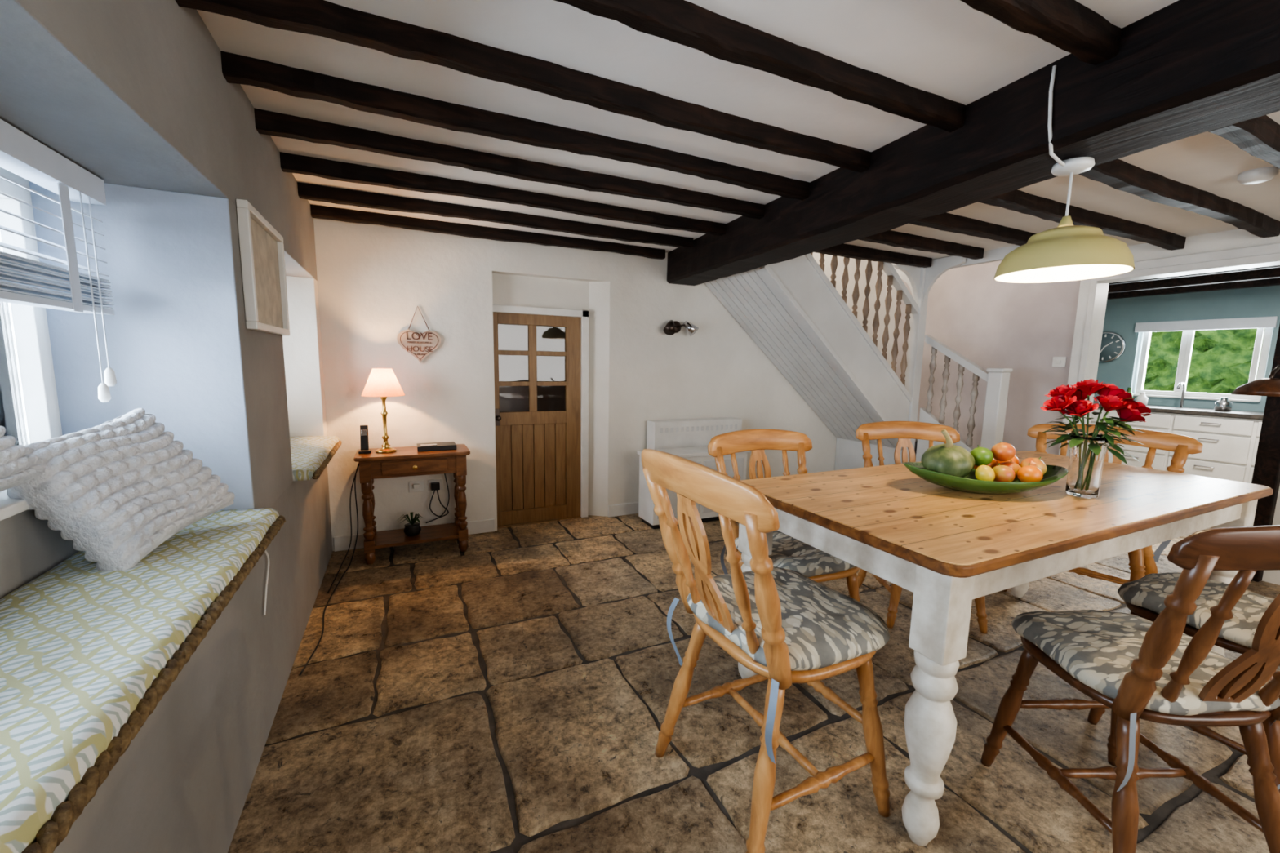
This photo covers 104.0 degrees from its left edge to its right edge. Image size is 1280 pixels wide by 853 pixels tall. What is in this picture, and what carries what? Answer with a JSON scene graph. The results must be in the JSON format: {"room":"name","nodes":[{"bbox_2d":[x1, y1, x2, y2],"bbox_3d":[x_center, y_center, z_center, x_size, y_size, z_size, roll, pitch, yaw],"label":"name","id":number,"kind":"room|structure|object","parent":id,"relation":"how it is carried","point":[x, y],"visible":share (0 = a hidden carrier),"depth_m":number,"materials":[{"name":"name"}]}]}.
{"room":"traditional dwelling","nodes":[
{"label":"traditional dwelling","id":0,"kind":"room"},
{"bbox_2d":[0,0,333,852],"bbox_3d":[-1.107,0.041,0.704,0.500,2.300,5.400,-3,8,-25],"label":"wall","id":1,"kind":"structure","parent":0,"point":[136,95],"depth_m":1.43,"materials":[{"name":"paint"}]},
{"bbox_2d":[0,488,29,520],"bbox_3d":[-1.199,0.223,0.671,0.140,0.025,1.755,-3,8,-25],"label":"window sill","id":2,"kind":"structure","parent":1,"relation":"attached to","point":[9,507],"depth_m":1.05,"materials":[{"name":"white paint"}]},
{"bbox_2d":[0,426,45,492],"bbox_3d":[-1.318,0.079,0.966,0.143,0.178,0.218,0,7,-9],"label":"pillow","id":3,"kind":"object","parent":2,"relation":"on","point":[17,468],"visible":1,"depth_m":1.02,"materials":[{"name":"white fabric"}]},
{"bbox_2d":[0,166,62,445],"bbox_3d":[-1.276,-0.163,0.581,0.085,0.800,1.755,-3,8,-25],"label":"window","id":4,"kind":"structure","parent":1,"relation":"in","point":[29,412],"depth_m":1.30,"materials":[{"name":"white paint"}]},
{"bbox_2d":[0,118,116,402],"bbox_3d":[-1.136,-0.273,0.652,0.078,0.595,1.650,-3,8,-25],"label":"blind","id":5,"kind":"object","parent":4,"relation":"attached to","point":[23,281],"visible":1,"depth_m":1.19,"materials":[{"name":"white paint"}]},
{"bbox_2d":[0,507,285,852],"bbox_3d":[-0.983,0.403,0.805,0.392,0.072,1.754,-3,8,-25],"label":"seat cushion","id":6,"kind":"object","parent":1,"relation":"on","point":[88,654],"visible":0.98,"depth_m":0.83,"materials":[{"name":"fabric"}]},
{"bbox_2d":[6,408,235,570],"bbox_3d":[-1.278,0.147,1.251,0.258,0.360,0.413,0,7,-6],"label":"pillow","id":7,"kind":"object","parent":6,"relation":"on","point":[119,488],"visible":0.97,"depth_m":1.17,"materials":[{"name":"white fabric"}]},
{"bbox_2d":[235,199,289,335],"bbox_3d":[-1.385,-0.554,1.858,0.030,0.405,0.550,-3,8,-25],"label":"picture frame","id":8,"kind":"object","parent":1,"relation":"attached to","point":[261,246],"visible":1,"depth_m":1.79,"materials":[{"name":"white paint"}]},
{"bbox_2d":[263,550,269,615],"bbox_3d":[-1.293,0.470,1.730,0.018,0.342,0.116,-3,8,-25],"label":"cable","id":9,"kind":"object","parent":1,"relation":"attached to","point":[265,551],"visible":0.62,"depth_m":1.74,"materials":[{"name":"plastic"}]},
{"bbox_2d":[289,435,342,480],"bbox_3d":[-1.873,0.155,2.626,0.442,0.067,1.020,-3,8,-25],"label":"seat cushion","id":10,"kind":"object","parent":1,"relation":"attached to","point":[310,455],"visible":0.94,"depth_m":2.59,"materials":[{"name":"beige fabric"}]},
{"bbox_2d":[497,324,564,466],"bbox_3d":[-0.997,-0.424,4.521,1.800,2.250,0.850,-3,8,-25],"label":"window","id":11,"kind":"structure","parent":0,"point":[510,337],"depth_m":4.88,"materials":[{"name":"glass"}]},
{"bbox_2d":[313,217,897,551],"bbox_3d":[0.118,-0.961,4.339,5.900,3.400,0.300,-3,8,-25],"label":"wall","id":12,"kind":"structure","parent":0,"point":[373,279],"depth_m":3.70,"materials":[{"name":"white paint"}]},
{"bbox_2d":[333,518,494,551],"bbox_3d":[-1.581,0.771,3.584,1.050,0.100,0.018,-3,8,-25],"label":"baseboard","id":13,"kind":"structure","parent":12,"relation":"attached to","point":[340,543],"depth_m":3.42,"materials":[{"name":"white paint"}]},
{"bbox_2d":[396,306,440,362],"bbox_3d":[-1.509,-0.626,3.421,0.276,0.391,0.019,-3,8,-25],"label":"heart sign","id":14,"kind":"object","parent":12,"relation":"attached to","point":[420,347],"visible":1,"depth_m":3.42,"materials":[{"name":"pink wood"}]},
{"bbox_2d":[408,478,443,492],"bbox_3d":[-1.517,0.413,3.548,0.222,0.080,0.050,-3,8,-25],"label":"wall socket","id":15,"kind":"object","parent":12,"relation":"attached to","point":[433,484],"visible":1,"depth_m":3.52,"materials":[{"name":"white paint"}]},
{"bbox_2d":[493,312,581,526],"bbox_3d":[-0.788,-0.045,3.936,0.683,1.635,0.088,-3,8,-25],"label":"door","id":16,"kind":"structure","parent":12,"relation":"in","point":[542,482],"depth_m":3.97,"materials":[{"name":"brown wood"}]},
{"bbox_2d":[493,304,589,528],"bbox_3d":[-0.791,-0.071,3.997,0.753,1.710,0.150,-3,8,-25],"label":"trim","id":17,"kind":"structure","parent":12,"relation":"attached to","point":[584,314],"depth_m":4.03,"materials":[{"name":"white paint"}]},
{"bbox_2d":[608,502,639,516],"bbox_3d":[0.848,0.664,4.735,2.470,0.100,0.018,-3,8,-25],"label":"baseboard","id":18,"kind":"structure","parent":12,"relation":"attached to","point":[620,509],"depth_m":4.25,"materials":[{"name":"white paint"}]},
{"bbox_2d":[663,320,698,336],"bbox_3d":[0.336,-0.828,4.209,0.327,0.129,0.153,-3,8,-25],"label":"wall spotlight","id":19,"kind":"object","parent":12,"relation":"attached to","point":[672,327],"visible":1,"depth_m":4.20,"materials":[{"name":"brown metal"}]},
{"bbox_2d":[646,417,742,449],"bbox_3d":[0.482,0.342,4.413,0.880,0.810,0.150,-3,8,-25],"label":"heater","id":20,"kind":"object","parent":12,"relation":"attached to","point":[682,433],"visible":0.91,"depth_m":4.26,"materials":[{"name":"white paint"}]},
{"bbox_2d":[196,0,1279,259],"bbox_3d":[1.372,-1.153,1.673,5.900,0.095,5.500,-3,8,-25],"label":"ceiling","id":21,"kind":"structure","parent":0,"point":[952,50],"depth_m":1.69,"materials":[{"name":"white paint"}]},
{"bbox_2d":[310,204,665,259],"bbox_3d":[-0.902,-1.352,3.550,2.425,0.078,0.077,-2,8,-25],"label":"joist","id":22,"kind":"object","parent":21,"relation":"attached to","point":[318,211],"depth_m":3.42,"materials":[{"name":"black wood"}]},
{"bbox_2d":[297,182,693,248],"bbox_3d":[-0.717,-1.300,3.166,2.425,0.077,0.076,-2,8,-25],"label":"joist","id":23,"kind":"object","parent":21,"relation":"attached to","point":[305,191],"depth_m":3.01,"materials":[{"name":"black wood"}]},
{"bbox_2d":[280,151,725,235],"bbox_3d":[-0.533,-1.247,2.782,2.425,0.077,0.079,-2,8,-25],"label":"joist","id":24,"kind":"object","parent":21,"relation":"attached to","point":[290,162],"depth_m":2.61,"materials":[{"name":"black wood"}]},
{"bbox_2d":[253,107,764,218],"bbox_3d":[-0.348,-1.194,2.396,2.425,0.077,0.078,-2,8,-25],"label":"joist","id":25,"kind":"object","parent":21,"relation":"attached to","point":[267,122],"depth_m":2.22,"materials":[{"name":"black wood"}]},
{"bbox_2d":[220,50,809,199],"bbox_3d":[-0.181,-1.145,2.047,2.425,0.079,0.077,-2,8,-25],"label":"joist","id":26,"kind":"object","parent":21,"relation":"attached to","point":[237,68],"depth_m":1.84,"materials":[{"name":"black wood"}]},
{"bbox_2d":[175,0,871,173],"bbox_3d":[-0.014,-1.098,1.698,2.425,0.077,0.079,-2,8,-25],"label":"joist","id":27,"kind":"object","parent":21,"relation":"attached to","point":[322,18],"depth_m":1.50,"materials":[{"name":"black wood"}]},
{"bbox_2d":[555,0,965,132],"bbox_3d":[0.167,-1.046,1.322,2.425,0.078,0.075,-2,8,-25],"label":"joist","id":28,"kind":"object","parent":21,"relation":"attached to","point":[683,22],"depth_m":1.40,"materials":[{"name":"black wood"}]},
{"bbox_2d":[814,243,932,267],"bbox_3d":[1.596,-1.339,3.824,1.860,0.087,0.082,-2,8,-25],"label":"joist","id":29,"kind":"object","parent":21,"relation":"attached to","point":[843,250],"depth_m":3.91,"materials":[{"name":"black wood"}]},
{"bbox_2d":[858,230,984,259],"bbox_3d":[1.777,-1.288,3.448,1.860,0.086,0.083,-2,8,-25],"label":"joist","id":30,"kind":"object","parent":21,"relation":"attached to","point":[894,238],"depth_m":3.53,"materials":[{"name":"black wood"}]},
{"bbox_2d":[908,212,1035,245],"bbox_3d":[2.227,-1.249,3.201,2.860,0.085,0.088,-2,8,-25],"label":"joist","id":31,"kind":"object","parent":21,"relation":"attached to","point":[948,222],"depth_m":3.09,"materials":[{"name":"black wood"}]},
{"bbox_2d":[666,0,1279,285],"bbox_3d":[1.300,-0.981,1.718,0.296,0.269,5.447,-2,8,-20],"label":"ceiling beam","id":32,"kind":"structure","parent":21,"relation":"attached to","point":[1184,68],"depth_m":1.54,"materials":[{"name":"brown wood"}]},
{"bbox_2d":[994,65,1134,283],"bbox_3d":[1.368,-0.784,1.588,0.350,0.585,0.350,-3,8,-25],"label":"pendant lamp","id":33,"kind":"object","parent":32,"relation":"hanging from","point":[1068,251],"visible":1,"depth_m":1.54,"materials":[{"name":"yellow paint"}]},
{"bbox_2d":[951,244,1020,268],"bbox_3d":[1.905,-1.345,3.570,1.800,0.180,0.885,-3,8,-25],"label":"trim","id":34,"kind":"structure","parent":21,"relation":"attached to","point":[995,255],"depth_m":3.86,"materials":[{"name":"white paint"}]},
{"bbox_2d":[960,0,1121,65],"bbox_3d":[0.351,-0.993,0.937,2.425,0.078,0.076,-2,8,-25],"label":"joist","id":35,"kind":"object","parent":21,"relation":"attached to","point":[1071,26],"depth_m":1.25,"materials":[{"name":"black wood"}]},
{"bbox_2d":[978,189,1186,250],"bbox_3d":[2.408,-1.197,2.825,2.860,0.086,0.092,-2,8,-25],"label":"joist","id":36,"kind":"object","parent":21,"relation":"attached to","point":[1016,200],"depth_m":2.87,"materials":[{"name":"black wood"}]},
{"bbox_2d":[1078,159,1279,237],"bbox_3d":[2.589,-1.145,2.448,2.860,0.086,0.088,-2,8,-25],"label":"joist","id":37,"kind":"object","parent":21,"relation":"attached to","point":[1117,174],"depth_m":2.45,"materials":[{"name":"black wood"}]},
{"bbox_2d":[1106,277,1279,299],"bbox_3d":[6.383,-1.376,4.493,0.080,0.100,4.700,-3,8,-25],"label":"joist","id":38,"kind":"object","parent":21,"relation":"attached to","point":[1270,282],"visible":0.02,"depth_m":5.33,"materials":[{"name":"brown wood"}]},
{"bbox_2d":[1107,267,1279,293],"bbox_3d":[5.841,-1.352,4.237,0.080,0.100,4.700,-3,8,-25],"label":"joist","id":39,"kind":"object","parent":21,"relation":"attached to","point":[1274,273],"visible":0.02,"depth_m":4.91,"materials":[{"name":"brown wood"}]},
{"bbox_2d":[1109,265,1279,284],"bbox_3d":[5.209,-1.325,3.937,0.080,0.100,4.700,-3,8,-25],"label":"joist","id":40,"kind":"object","parent":21,"relation":"attached to","point":[1275,266],"visible":0.02,"depth_m":4.42,"materials":[{"name":"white wood"}]},
{"bbox_2d":[1208,115,1279,168],"bbox_3d":[2.765,-1.095,2.081,2.860,0.086,0.090,-2,8,-25],"label":"joist","id":41,"kind":"object","parent":21,"relation":"attached to","point":[1260,136],"depth_m":1.80,"materials":[{"name":"black wood"}]},
{"bbox_2d":[1236,166,1279,184],"bbox_3d":[2.805,-1.134,2.274,0.119,0.045,0.119,-3,8,-25],"label":"smoke detector","id":42,"kind":"object","parent":21,"relation":"attached to","point":[1257,175],"visible":0.98,"depth_m":2.25,"materials":[{"name":"white paint"}]},
{"bbox_2d":[227,513,1279,852],"bbox_3d":[2.661,0.971,3.226,9.389,0.062,6.650,-3,8,-25],"label":"floor","id":43,"kind":"structure","parent":0,"point":[509,692],"depth_m":1.77,"materials":[{"name":"stone"}]},
{"bbox_2d":[299,462,449,675],"bbox_3d":[-1.653,0.577,2.808,0.551,0.682,1.630,1,7,0],"label":"power cables","id":44,"kind":"object","parent":43,"relation":"on","point":[354,478],"visible":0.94,"depth_m":3.27,"materials":[{"name":"black plastic"}]},
{"bbox_2d":[353,444,470,564],"bbox_3d":[-1.503,0.502,3.360,0.680,0.693,0.340,-3,8,-25],"label":"side table","id":45,"kind":"object","parent":43,"relation":"on","point":[406,461],"visible":0.98,"depth_m":3.25,"materials":[{"name":"brown wood"}]},
{"bbox_2d":[358,425,371,453],"bbox_3d":[-1.756,0.081,3.188,0.070,0.174,0.074,-3,8,-25],"label":"cordless phone","id":46,"kind":"object","parent":45,"relation":"on","point":[364,442],"visible":1,"depth_m":3.18,"materials":[{"name":"black plastic"}]},
{"bbox_2d":[361,368,404,453],"bbox_3d":[-1.646,-0.103,3.220,0.250,0.535,0.250,-3,8,-25],"label":"table lamp","id":47,"kind":"object","parent":45,"relation":"on","point":[383,383],"visible":1,"depth_m":3.14,"materials":[{"name":"white fabric"}]},
{"bbox_2d":[397,512,424,536],"bbox_3d":[-1.537,0.654,3.373,0.163,0.144,0.139,1,7,1],"label":"potted plant","id":48,"kind":"object","parent":45,"relation":"on","point":[413,528],"visible":1,"depth_m":3.33,"materials":[{"name":"green plant"}]},
{"bbox_2d":[417,441,456,451],"bbox_3d":[-1.375,0.133,3.382,0.240,0.036,0.160,-3,8,-25],"label":"router","id":49,"kind":"object","parent":45,"relation":"on","point":[430,446],"visible":1,"depth_m":3.33,"materials":[{"name":"black plastic"}]},
{"bbox_2d":[637,445,750,528],"bbox_3d":[0.446,0.485,4.153,0.920,0.590,0.280,-3,8,-25],"label":"storage chest","id":50,"kind":"object","parent":43,"relation":"on","point":[700,455],"visible":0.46,"depth_m":4.04,"materials":[{"name":"paint"}]},
{"bbox_2d":[641,448,889,852],"bbox_3d":[0.354,0.592,1.488,0.645,1.064,0.619,-3,8,-26],"label":"dining chair","id":51,"kind":"object","parent":43,"relation":"on","point":[786,627],"visible":1,"depth_m":1.34,"materials":[{"name":"brown wood"}]},
{"bbox_2d":[707,428,861,602],"bbox_3d":[0.666,0.538,2.246,0.596,0.988,0.603,-2,8,-21],"label":"dining chair","id":52,"kind":"object","parent":43,"relation":"on","point":[789,553],"visible":0.31,"depth_m":2.30,"materials":[{"name":"brown wood"}]},
{"bbox_2d":[704,253,973,470],"bbox_3d":[1.932,-0.364,4.327,2.470,2.281,1.415,-3,8,-25],"label":"staircase","id":53,"kind":"structure","parent":43,"relation":"on","point":[791,309],"depth_m":4.20,"materials":[{"name":"white paint"}]},
{"bbox_2d":[810,252,988,446],"bbox_3d":[1.885,-1.072,3.783,1.725,2.497,0.635,-3,8,-25],"label":"balustrade","id":54,"kind":"object","parent":53,"relation":"on","point":[903,293],"visible":0.65,"depth_m":4.17,"materials":[{"name":"paint"}]},
{"bbox_2d":[855,421,987,633],"bbox_3d":[1.516,0.494,2.703,0.586,0.988,0.603,2,7,4],"label":"dining chair","id":55,"kind":"object","parent":43,"relation":"on","point":[904,431],"visible":0.23,"depth_m":2.89,"materials":[{"name":"brown wood"}]},
{"bbox_2d":[884,255,966,463],"bbox_3d":[2.285,-0.326,4.398,0.405,2.200,0.720,-3,8,-25],"label":"newel post","id":56,"kind":"object","parent":43,"relation":"on","point":[920,280],"visible":0.53,"depth_m":4.35,"materials":[{"name":"white paint"}]},
{"bbox_2d":[980,368,1013,450],"bbox_3d":[2.780,0.192,3.967,0.130,1.300,0.125,-3,8,-25],"label":"newel post","id":57,"kind":"object","parent":43,"relation":"on","point":[997,384],"visible":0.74,"depth_m":3.89,"materials":[{"name":"white paint"}]},
{"bbox_2d":[737,450,1273,846],"bbox_3d":[1.479,0.647,2.081,2.080,0.835,0.925,-3,8,-25],"label":"dining table","id":58,"kind":"object","parent":43,"relation":"on","point":[950,548],"visible":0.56,"depth_m":1.53,"materials":[{"name":"brown wood"}]},
{"bbox_2d":[902,462,1068,494],"bbox_3d":[1.314,0.196,1.920,0.558,0.094,0.395,-3,8,-25],"label":"fruit bowl","id":59,"kind":"object","parent":58,"relation":"on","point":[968,483],"visible":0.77,"depth_m":1.82,"materials":[{"name":"green ceramic"}]},
{"bbox_2d":[920,429,974,477],"bbox_3d":[1.175,0.102,1.908,0.170,0.191,0.173,2,7,8],"label":"squash","id":60,"kind":"object","parent":59,"relation":"in","point":[949,459],"visible":0.85,"depth_m":1.86,"materials":[{"name":"green food"}]},
{"bbox_2d":[969,444,993,466],"bbox_3d":[1.300,0.112,1.909,0.079,0.080,0.079,7,9,39],"label":"lime","id":61,"kind":"object","parent":59,"relation":"in","point":[982,455],"visible":0.84,"depth_m":1.88,"materials":[{"name":"green food"}]},
{"bbox_2d":[974,465,995,481],"bbox_3d":[1.259,0.176,1.827,0.061,0.071,0.059,2,7,8],"label":"lemon","id":62,"kind":"object","parent":59,"relation":"in","point":[984,473],"visible":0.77,"depth_m":1.81,"materials":[{"name":"yellow food"}]},
{"bbox_2d":[973,458,996,470],"bbox_3d":[1.370,0.148,1.989,0.079,0.080,0.079,2,7,11],"label":"orange","id":63,"kind":"object","parent":59,"relation":"in","point":[993,463],"visible":0.12,"depth_m":1.95,"materials":[{"name":"orange food"}]},
{"bbox_2d":[992,462,1015,482],"bbox_3d":[1.339,0.178,1.852,0.079,0.078,0.078,6,9,33],"label":"apple","id":64,"kind":"object","parent":59,"relation":"in","point":[1005,473],"visible":0.68,"depth_m":1.82,"materials":[{"name":"food"}]},
{"bbox_2d":[995,455,1019,466],"bbox_3d":[1.455,0.138,1.981,0.076,0.078,0.075,4,8,25],"label":"orange","id":65,"kind":"object","parent":59,"relation":"in","point":[1015,459],"visible":0.17,"depth_m":1.95,"materials":[{"name":"orange food"}]},
{"bbox_2d":[1000,460,1021,481],"bbox_3d":[1.414,0.172,1.917,0.082,0.080,0.082,0,7,-8],"label":"apple","id":66,"kind":"object","parent":59,"relation":"in","point":[1014,466],"visible":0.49,"depth_m":1.89,"materials":[{"name":"orange food"}]},
{"bbox_2d":[991,441,1015,461],"bbox_3d":[1.384,0.097,1.907,0.076,0.074,0.076,-6,10,-42],"label":"apple","id":67,"kind":"object","parent":66,"relation":"on","point":[1002,451],"visible":0.96,"depth_m":1.88,"materials":[{"name":"orange food"}]},
{"bbox_2d":[1017,462,1043,482],"bbox_3d":[1.429,0.174,1.834,0.076,0.078,0.075,2,7,7],"label":"orange","id":68,"kind":"object","parent":59,"relation":"in","point":[1028,473],"visible":0.84,"depth_m":1.81,"materials":[{"name":"orange food"}]},
{"bbox_2d":[1020,457,1046,475],"bbox_3d":[1.505,0.154,1.914,0.081,0.081,0.081,2,7,8],"label":"apple","id":69,"kind":"object","parent":59,"relation":"in","point":[1036,462],"visible":0.51,"depth_m":1.89,"materials":[{"name":"orange food"}]},
{"bbox_2d":[1065,433,1110,498],"bbox_3d":[1.645,0.145,1.848,0.124,0.225,0.124,-3,8,-25],"label":"glass vase","id":70,"kind":"object","parent":58,"relation":"on","point":[1085,468],"visible":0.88,"depth_m":1.81,"materials":[{"name":"clear glass"}]},
{"bbox_2d":[1040,378,1151,465],"bbox_3d":[1.649,0.034,1.827,0.304,0.412,0.291,-6,10,-44],"label":"bouquet","id":71,"kind":"object","parent":70,"relation":"in","point":[1111,397],"visible":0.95,"depth_m":1.79,"materials":[{"name":"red plant"}]},
{"bbox_2d":[1002,423,1202,591],"bbox_3d":[2.553,0.500,2.834,0.603,0.978,0.762,-5,9,-39],"label":"dining chair","id":72,"kind":"object","parent":43,"relation":"on","point":[1142,561],"visible":0.19,"depth_m":2.74,"materials":[{"name":"brown wood"}]},
{"bbox_2d":[981,524,1279,852],"bbox_3d":[1.370,0.658,1.329,0.566,1.008,0.603,1,7,-2],"label":"dining chair","id":73,"kind":"object","parent":43,"relation":"on","point":[1137,668],"visible":1,"depth_m":1.22,"materials":[{"name":"brown wood"}]},
{"bbox_2d":[1090,401,1263,483],"bbox_3d":[6.088,0.327,4.915,0.606,0.905,3.490,-3,8,-25],"label":"base cabinet","id":74,"kind":"object","parent":43,"relation":"on","point":[1229,440],"visible":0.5,"depth_m":5.04,"materials":[{"name":"white paint"}]},
{"bbox_2d":[1124,387,1133,399],"bbox_3d":[5.656,-0.352,5.794,0.079,0.200,0.079,-3,8,-25],"label":"bottle","id":75,"kind":"object","parent":74,"relation":"on","point":[1129,389],"visible":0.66,"depth_m":5.77,"materials":[{"name":"glass"}]},
{"bbox_2d":[1135,392,1148,405],"bbox_3d":[5.707,-0.313,5.690,0.099,0.150,0.099,-3,8,-25],"label":"soap dispenser","id":76,"kind":"object","parent":74,"relation":"on","point":[1142,397],"visible":0.88,"depth_m":5.66,"materials":[{"name":"white ceramic"}]},
{"bbox_2d":[1176,382,1185,407],"bbox_3d":[5.898,-0.343,5.464,0.171,0.276,0.024,-3,8,-25],"label":"tap","id":77,"kind":"object","parent":74,"relation":"on","point":[1180,384],"visible":1,"depth_m":5.48,"materials":[{"name":"silver metal"}]},
{"bbox_2d":[1213,396,1232,411],"bbox_3d":[5.978,-0.230,5.127,0.118,0.140,0.118,-3,8,-25],"label":"kettle","id":78,"kind":"object","parent":74,"relation":"on","point":[1224,404],"visible":1,"depth_m":5.10,"materials":[{"name":"silver metal"}]},
{"bbox_2d":[1087,572,1279,793],"bbox_3d":[1.973,0.632,1.617,0.536,1.008,0.603,-2,8,-21],"label":"dining chair","id":79,"kind":"object","parent":43,"relation":"on","point":[1144,597],"visible":0.28,"depth_m":1.61,"materials":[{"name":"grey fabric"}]},
{"bbox_2d":[891,228,1279,585],"bbox_3d":[3.969,-0.726,3.033,0.120,3.400,5.400,-3,8,-25],"label":"wall","id":80,"kind":"structure","parent":0,"point":[1020,327],"depth_m":4.40,"materials":[{"name":"white paint"}]},
{"bbox_2d":[1052,356,1066,366],"bbox_3d":[3.409,-0.526,4.072,0.018,0.080,0.090,-3,8,-25],"label":"light switch","id":81,"kind":"object","parent":80,"relation":"attached to","point":[1057,361],"visible":1,"depth_m":4.07,"materials":[{"name":"white paint"}]},
{"bbox_2d":[1058,243,1279,456],"bbox_3d":[3.725,-0.136,3.590,0.190,2.080,1.060,-3,8,-25],"label":"trim","id":82,"kind":"structure","parent":80,"relation":"attached to","point":[1093,292],"depth_m":3.73,"materials":[{"name":"white paint"}]},
{"bbox_2d":[1231,364,1279,396],"bbox_3d":[3.692,-0.269,2.897,0.358,0.180,0.280,1,7,4],"label":"wall lamp","id":83,"kind":"object","parent":80,"relation":"attached to","point":[1270,386],"visible":1,"depth_m":2.87,"materials":[{"name":"brown metal"}]},
{"bbox_2d":[1251,324,1279,582],"bbox_3d":[3.956,-0.027,3.090,0.210,2.000,0.100,-3,8,-25],"label":"trim","id":84,"kind":"structure","parent":80,"relation":"attached to","point":[1266,472],"depth_m":3.07,"materials":[{"name":"brown wood"}]},
{"bbox_2d":[1093,284,1279,412],"bbox_3d":[6.599,-0.345,4.739,0.200,2.300,4.900,-3,8,-25],"label":"wall","id":85,"kind":"structure","parent":0,"point":[1122,315],"depth_m":5.63,"materials":[{"name":"teal paint"}]},
{"bbox_2d":[1098,331,1125,362],"bbox_3d":[5.747,-0.980,6.187,0.040,0.380,0.380,-3,8,-25],"label":"wall clock","id":86,"kind":"object","parent":85,"relation":"attached to","point":[1113,346],"visible":0.58,"depth_m":6.12,"materials":[{"name":"silver metal"}]},
{"bbox_2d":[1133,327,1273,402],"bbox_3d":[6.155,-0.721,5.524,0.160,0.830,1.020,-3,8,-25],"label":"window","id":87,"kind":"structure","parent":85,"relation":"in","point":[1188,336],"depth_m":5.59,"materials":[{"name":"white paint"}]},
{"bbox_2d":[1134,315,1278,332],"bbox_3d":[6.101,-1.106,5.451,0.030,0.110,1.070,-3,8,-25],"label":"roller blind","id":88,"kind":"object","parent":85,"relation":"attached to","point":[1259,322],"visible":1,"depth_m":5.38,"materials":[{"name":"white fabric"}]},
{"label":"outside","id":89,"kind":"structure","parent":0,"visible":0},
{"bbox_2d":[1143,328,1265,394],"bbox_3d":[8.705,-1.016,6.752,0.818,3.286,6.860,-3,8,-25],"label":"hedge","id":90,"kind":"object","parent":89,"point":[1220,362],"visible":0.09,"depth_m":7.39,"materials":[{"name":"green plant"}]}
]}

